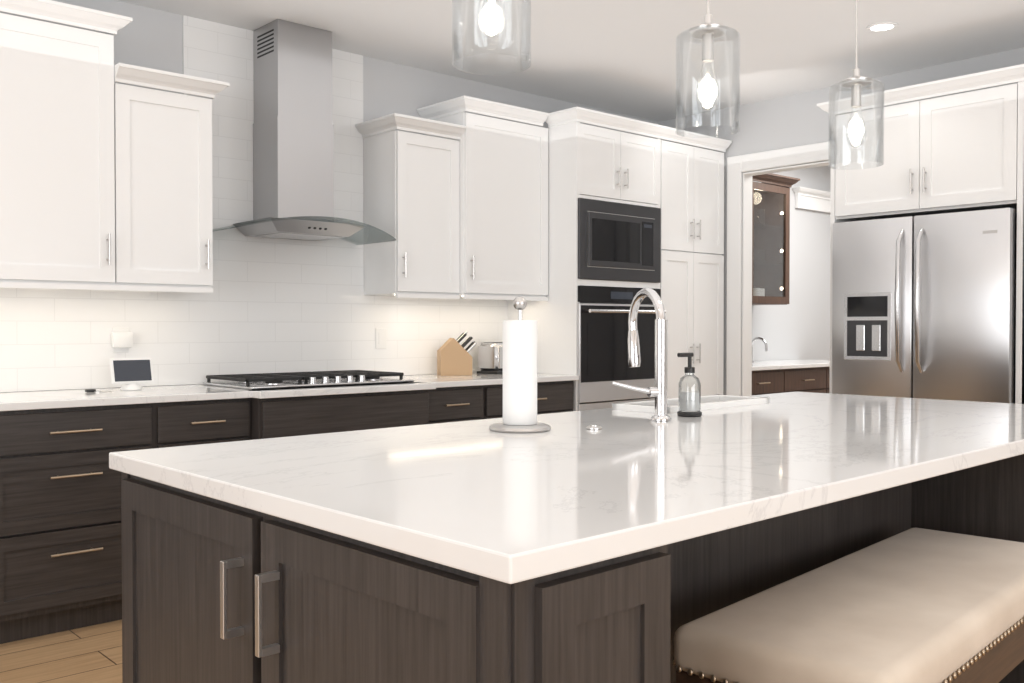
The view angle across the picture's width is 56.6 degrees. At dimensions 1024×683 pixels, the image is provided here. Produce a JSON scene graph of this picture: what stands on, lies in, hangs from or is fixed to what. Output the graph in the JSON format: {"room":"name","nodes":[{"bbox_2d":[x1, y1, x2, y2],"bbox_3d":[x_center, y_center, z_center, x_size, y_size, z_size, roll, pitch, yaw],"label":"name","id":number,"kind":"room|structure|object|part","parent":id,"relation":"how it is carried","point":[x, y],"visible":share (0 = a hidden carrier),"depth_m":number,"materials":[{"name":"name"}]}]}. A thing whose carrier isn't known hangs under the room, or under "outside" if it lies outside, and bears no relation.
{"room":"kitchen","nodes":[
{"label":"kitchen","id":0,"kind":"room"},
{"bbox_2d":[0,620,121,682],"bbox_3d":[1.468,1.199,1.676,12.800,0.060,9.900,-1,1,-42],"label":"floor","id":1,"kind":"structure","parent":0,"point":[91,654],"depth_m":3.43,"materials":[{"name":"brown wood"}]},
{"bbox_2d":[0,401,175,643],"bbox_3d":[-1.891,0.692,3.897,0.772,0.886,0.597,-1,1,-42],"label":"base cabinet","id":2,"kind":"object","parent":1,"relation":"on","point":[60,533],"depth_m":3.66,"materials":[{"name":"brown wood"}]},
{"bbox_2d":[0,373,578,412],"bbox_3d":[-1.475,0.230,4.199,4.522,0.030,0.698,-1,1,-42],"label":"countertop","id":3,"kind":"structure","parent":2,"relation":"on","point":[150,395],"depth_m":4.11,"materials":[{"name":"white stone"}]},
{"bbox_2d":[85,389,111,391],"bbox_3d":[-1.769,0.210,4.072,0.105,0.012,0.045,-1,1,-42],"label":"ring","id":4,"kind":"object","parent":3,"relation":"on","point":[90,390],"visible":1,"depth_m":4.05,"materials":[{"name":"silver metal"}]},
{"bbox_2d":[109,357,153,390],"bbox_3d":[-1.681,0.143,4.194,0.185,0.142,0.094,-1,1,-42],"label":"smart display","id":5,"kind":"object","parent":3,"relation":"on","point":[130,374],"visible":1,"depth_m":4.17,"materials":[{"name":"white plastic"}]},
{"bbox_2d":[203,370,413,389],"bbox_3d":[-0.993,0.184,4.693,0.890,0.045,0.510,-1,1,-42],"label":"gas cooktop","id":6,"kind":"object","parent":3,"relation":"in","point":[294,379],"visible":1,"depth_m":4.55,"materials":[{"name":"silver metal"}]},
{"bbox_2d":[437,331,475,375],"bbox_3d":[-0.314,0.067,5.492,0.220,0.254,0.100,0,1,-17],"label":"knife block","id":7,"kind":"object","parent":3,"relation":"on","point":[454,357],"visible":1,"depth_m":5.44,"materials":[{"name":"beige wood"}]},
{"bbox_2d":[477,342,502,373],"bbox_3d":[-0.061,0.097,5.706,0.190,0.187,0.260,1,1,40],"label":"toaster","id":8,"kind":"object","parent":3,"relation":"on","point":[490,357],"visible":0.52,"depth_m":5.60,"materials":[{"name":"silver metal"}]},
{"bbox_2d":[176,401,235,446],"bbox_3d":[-1.502,0.687,4.247,0.416,0.886,0.597,-1,1,-42],"label":"base cabinet","id":9,"kind":"object","parent":1,"relation":"on","point":[197,422],"depth_m":4.02,"materials":[{"name":"brown wood"}]},
{"bbox_2d":[109,464,324,682],"bbox_3d":[-0.349,0.724,2.021,0.654,0.878,0.890,-1,1,-43],"label":"base cabinet","id":10,"kind":"object","parent":1,"relation":"on","point":[216,588],"depth_m":1.76,"materials":[{"name":"brown wood"}]},
{"bbox_2d":[236,385,443,440],"bbox_3d":[-0.977,0.680,4.683,1.062,0.886,0.652,-1,1,-42],"label":"base cabinet","id":11,"kind":"object","parent":1,"relation":"on","point":[281,416],"depth_m":4.36,"materials":[{"name":"brown wood"}]},
{"bbox_2d":[444,385,499,422],"bbox_3d":[-0.466,0.673,5.180,0.477,0.886,0.597,-1,1,-42],"label":"base cabinet","id":12,"kind":"object","parent":1,"relation":"on","point":[473,402],"depth_m":5.01,"materials":[{"name":"brown wood"}]},
{"bbox_2d":[325,524,692,682],"bbox_3d":[-0.018,0.733,1.440,0.341,0.878,0.410,-1,1,-43],"label":"base cabinet","id":13,"kind":"object","parent":1,"relation":"on","point":[395,613],"depth_m":1.31,"materials":[{"name":"brown wood"}]},
{"bbox_2d":[109,392,1023,575],"bbox_3d":[0.613,0.251,2.635,2.915,0.049,1.310,-1,1,-43],"label":"countertop","id":14,"kind":"structure","parent":13,"relation":"on","point":[599,480],"depth_m":1.90,"materials":[{"name":"white stone"}]},
{"bbox_2d":[489,296,550,432],"bbox_3d":[0.022,0.058,2.575,0.168,0.361,0.168,-1,1,-42],"label":"paper towel holder","id":15,"kind":"object","parent":14,"relation":"on","point":[519,375],"visible":1,"depth_m":2.53,"materials":[{"name":"white paper"}]},
{"bbox_3d":[0.224,0.233,2.594,0.044,0.011,0.043,-1,1,-42],"label":"air switch button","id":16,"kind":"part","parent":14,"relation":"part of","materials":[{"name":"silver metal"}]},
{"bbox_2d":[611,288,670,420],"bbox_3d":[0.369,0.035,2.872,0.239,0.398,0.219,-1,1,-42],"label":"pull-down faucet","id":17,"kind":"object","parent":14,"relation":"on","point":[658,391],"visible":1,"depth_m":2.82,"materials":[{"name":"silver metal"}]},
{"bbox_2d":[677,353,701,416],"bbox_3d":[0.549,0.134,2.966,0.093,0.198,0.076,-1,1,-42],"label":"soap dispenser","id":18,"kind":"object","parent":14,"relation":"on","point":[689,403],"visible":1,"depth_m":2.95,"materials":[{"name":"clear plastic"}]},
{"bbox_2d":[612,394,772,411],"bbox_3d":[0.640,0.325,3.348,0.619,0.236,0.228,-1,1,-43],"label":"sink","id":19,"kind":"object","parent":14,"relation":"in","point":[707,401],"depth_m":3.32,"materials":[{"name":"white ceramic"}]},
{"bbox_2d":[500,381,573,417],"bbox_3d":[-0.111,0.668,5.500,0.763,0.886,0.597,-1,1,-42],"label":"base cabinet","id":20,"kind":"object","parent":1,"relation":"on","point":[552,396],"depth_m":5.41,"materials":[{"name":"brown wood"}]},
{"bbox_2d":[512,283,663,410],"bbox_3d":[0.478,0.056,5.983,0.724,0.777,0.578,-1,1,-42],"label":"base cabinet","id":21,"kind":"object","parent":1,"relation":"on","point":[583,328],"depth_m":5.67,"materials":[{"name":"white paint"}]},
{"bbox_2d":[514,285,665,410],"bbox_3d":[0.497,0.057,5.961,0.743,0.777,0.638,-1,1,-42],"label":"wall oven","id":22,"kind":"object","parent":21,"relation":"in","point":[582,330],"depth_m":5.67,"materials":[{"name":"black metal"}]},
{"bbox_2d":[584,124,727,398],"bbox_3d":[0.982,-0.131,6.477,0.710,2.452,0.608,-1,1,-42],"label":"tall cabinet","id":23,"kind":"object","parent":1,"relation":"on","point":[690,179],"depth_m":6.19,"materials":[{"name":"white paint"}]},
{"bbox_2d":[693,520,772,619],"bbox_3d":[0.054,0.718,2.399,0.694,0.878,0.890,-1,1,-43],"label":"base cabinet","id":24,"kind":"object","parent":1,"relation":"on","point":[733,567],"depth_m":2.21,"materials":[{"name":"brown wood"}]},
{"bbox_2d":[752,371,791,394],"bbox_3d":[1.602,0.644,7.049,0.661,0.886,0.607,-1,1,-42],"label":"base cabinet","id":25,"kind":"object","parent":1,"relation":"on","point":[791,375],"depth_m":6.89,"materials":[{"name":"brown wood"}]},
{"bbox_2d":[792,367,829,392],"bbox_3d":[2.026,0.638,7.430,0.722,0.886,0.607,-1,1,-42],"label":"base cabinet","id":26,"kind":"object","parent":1,"relation":"on","point":[805,379],"depth_m":7.25,"materials":[{"name":"brown wood"}]},
{"bbox_2d":[752,359,829,370],"bbox_3d":[2.034,0.180,7.414,1.800,0.030,0.632,-1,1,-42],"label":"countertop","id":27,"kind":"structure","parent":26,"relation":"on","point":[769,365],"depth_m":7.23,"materials":[{"name":"white stone"}]},
{"bbox_2d":[752,337,767,361],"bbox_3d":[1.938,0.065,7.489,0.048,0.198,0.174,-1,1,-42],"label":"faucet","id":28,"kind":"object","parent":27,"relation":"on","point":[761,339],"visible":0.65,"depth_m":7.47,"materials":[{"name":"silver metal"}]},
{"bbox_2d":[773,492,880,586],"bbox_3d":[0.472,0.712,2.791,0.696,0.878,0.890,-1,1,-43],"label":"base cabinet","id":29,"kind":"object","parent":1,"relation":"on","point":[809,541],"depth_m":2.50,"materials":[{"name":"brown wood"}]},
{"bbox_2d":[673,528,1023,682],"bbox_3d":[0.861,0.843,2.101,0.416,0.632,1.231,1,1,43],"label":"upholstered bench","id":30,"kind":"object","parent":1,"relation":"on","point":[916,605],"visible":1,"depth_m":1.85,"materials":[{"name":"fabric"}]},
{"bbox_2d":[881,484,912,540],"bbox_3d":[0.890,0.707,3.184,0.696,0.878,0.890,-1,1,-43],"label":"base cabinet","id":31,"kind":"object","parent":1,"relation":"on","point":[897,505],"depth_m":2.80,"materials":[{"name":"brown wood"}]},
{"bbox_2d":[832,207,1016,403],"bbox_3d":[2.273,0.228,5.122,0.612,1.775,0.941,-1,1,-42],"label":"refrigerator","id":32,"kind":"object","parent":1,"relation":"on","point":[923,306],"visible":0.52,"depth_m":4.90,"materials":[{"name":"silver metal"}]},
{"bbox_2d":[913,456,1023,682],"bbox_3d":[1.653,0.709,3.009,0.846,0.878,0.410,-1,1,-43],"label":"base cabinet","id":33,"kind":"object","parent":1,"relation":"on","point":[988,502],"depth_m":2.72,"materials":[{"name":"brown wood"}]},
{"bbox_2d":[1013,64,1023,403],"bbox_3d":[2.936,-0.101,4.493,0.518,2.452,0.851,-1,1,-42],"label":"tall cabinet","id":34,"kind":"object","parent":1,"relation":"on","point":[1019,207],"depth_m":4.62,"materials":[{"name":"white paint"}]},
{"bbox_2d":[0,0,830,392],"bbox_3d":[-1.400,-0.225,4.839,12.800,2.690,0.140,-1,1,-42],"label":"wall","id":35,"kind":"structure","parent":0,"point":[796,326],"depth_m":6.03,"materials":[{"name":"grey paint"}]},
{"bbox_2d":[0,0,135,290],"bbox_3d":[-1.996,-0.804,3.974,0.668,1.130,0.327,-1,1,-42],"label":"upper cabinet","id":36,"kind":"object","parent":35,"relation":"attached to","point":[105,182],"depth_m":3.90,"materials":[{"name":"white paint"}]},
{"bbox_2d":[124,66,215,291],"bbox_3d":[-1.633,-0.709,4.303,0.435,0.930,0.327,-1,1,-42],"label":"upper cabinet","id":37,"kind":"object","parent":35,"relation":"attached to","point":[174,231],"depth_m":4.21,"materials":[{"name":"white paint"}]},
{"bbox_2d":[0,15,507,391],"bbox_3d":[-1.712,-0.676,4.450,4.525,1.773,0.010,-1,1,-42],"label":"tiled wall","id":38,"kind":"structure","parent":35,"relation":"attached to","point":[271,305],"depth_m":4.77,"materials":[{"name":"white tile"}]},
{"bbox_2d":[111,327,132,352],"bbox_3d":[-1.790,-0.007,4.357,0.090,0.116,0.040,-1,1,-42],"label":"outlet","id":39,"kind":"object","parent":38,"relation":"attached to","point":[121,339],"visible":0.98,"depth_m":4.35,"materials":[{"name":"white plastic"}]},
{"bbox_2d":[213,19,395,244],"bbox_3d":[-1.029,-1.044,4.721,0.910,1.045,0.487,-1,1,-42],"label":"range hood","id":40,"kind":"object","parent":38,"relation":"in","point":[293,162],"visible":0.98,"depth_m":4.70,"materials":[{"name":"silver metal"}]},
{"bbox_2d":[376,328,386,348],"bbox_3d":[-0.734,-0.017,5.329,0.072,0.116,0.008,-1,1,-42],"label":"outlet","id":41,"kind":"object","parent":38,"relation":"attached to","point":[380,338],"visible":1,"depth_m":5.33,"materials":[{"name":"white plastic"}]},
{"bbox_2d":[360,113,455,298],"bbox_3d":[-0.556,-0.724,5.272,0.423,0.930,0.327,-1,1,-42],"label":"upper cabinet","id":42,"kind":"object","parent":35,"relation":"attached to","point":[407,176],"depth_m":5.13,"materials":[{"name":"white paint"}]},
{"bbox_2d":[417,96,548,299],"bbox_3d":[-0.168,-0.804,5.585,0.700,1.080,0.379,-1,1,-42],"label":"upper cabinet","id":43,"kind":"object","parent":35,"relation":"attached to","point":[500,167],"depth_m":5.42,"materials":[{"name":"white paint"}]},
{"bbox_2d":[752,173,799,304],"bbox_3d":[1.719,-0.787,7.283,1.176,0.996,0.383,-1,1,-42],"label":"glass cabinet","id":44,"kind":"object","parent":35,"relation":"attached to","point":[770,236],"visible":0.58,"depth_m":7.50,"materials":[{"name":"brown wood"}]},
{"bbox_2d":[792,187,829,212],"bbox_3d":[2.874,-1.241,8.522,1.200,0.170,0.077,-1,1,-42],"label":"door frame","id":45,"kind":"structure","parent":35,"relation":"attached to","point":[812,199],"depth_m":8.30,"materials":[{"name":"white"}]},
{"bbox_2d":[117,0,1023,121],"bbox_3d":[1.468,-1.551,1.634,12.800,0.060,9.900,-1,1,-42],"label":"ceiling","id":46,"kind":"structure","parent":0,"point":[617,56],"depth_m":4.93,"materials":[{"name":"white paint"}]},
{"bbox_2d":[452,0,530,74],"bbox_3d":[-0.045,-1.070,2.096,0.175,0.913,0.175,-1,1,-42],"label":"pendant light","id":47,"kind":"object","parent":46,"relation":"hanging from","point":[460,8],"visible":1,"depth_m":2.07,"materials":[{"name":"clear glass"}]},
{"bbox_2d":[676,0,739,137],"bbox_3d":[0.542,-1.058,2.625,0.175,0.953,0.175,-1,1,-42],"label":"pendant light","id":48,"kind":"object","parent":46,"relation":"hanging from","point":[708,32],"visible":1,"depth_m":2.60,"materials":[{"name":"clear glass"}]},
{"bbox_2d":[828,0,883,168],"bbox_3d":[1.151,-1.066,3.174,0.175,0.953,0.175,-1,1,-42],"label":"pendant light","id":49,"kind":"object","parent":46,"relation":"hanging from","point":[856,83],"visible":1,"depth_m":3.16,"materials":[{"name":"clear glass"}]},
{"bbox_2d":[866,22,897,31],"bbox_3d":[1.842,-1.565,4.731,0.150,0.005,0.150,-1,1,-42],"label":"recessed light","id":50,"kind":"object","parent":46,"relation":"in","point":[882,26],"visible":0.98,"depth_m":4.73,"materials":[{"name":"white"}]},
{"bbox_2d":[548,191,667,286],"bbox_3d":[0.503,-0.618,5.944,0.743,0.491,0.515,-1,1,-42],"label":"upper cabinet","id":51,"kind":"object","parent":0,"relation":"attached to","point":[630,216],"depth_m":5.67,"materials":[{"name":"white paint"}]},
{"bbox_2d":[522,197,660,285],"bbox_3d":[0.504,-0.607,5.944,0.743,0.470,0.516,-1,1,-42],"label":"microwave","id":52,"kind":"object","parent":51,"relation":"in","point":[592,240],"depth_m":5.67,"materials":[{"name":"black metal"}]},
{"bbox_2d":[657,47,1023,395],"bbox_3d":[4.115,-0.206,3.639,0.090,2.690,9.025,-1,1,-42],"label":"wall","id":53,"kind":"structure","parent":0,"point":[795,120],"depth_m":6.14,"materials":[{"name":"grey paint"}]},
{"bbox_2d":[726,142,827,395],"bbox_3d":[1.859,-0.075,6.147,0.126,2.350,1.040,-1,1,-42],"label":"door frame","id":54,"kind":"structure","parent":53,"relation":"attached to","point":[739,267],"depth_m":6.42,"materials":[{"name":"white"}]},
{"bbox_2d":[830,64,1020,222],"bbox_3d":[2.328,-1.011,5.154,0.518,0.652,0.965,-1,1,-42],"label":"upper cabinet","id":55,"kind":"object","parent":53,"relation":"attached to","point":[961,152],"depth_m":4.92,"materials":[{"name":"white paint"}]}
]}

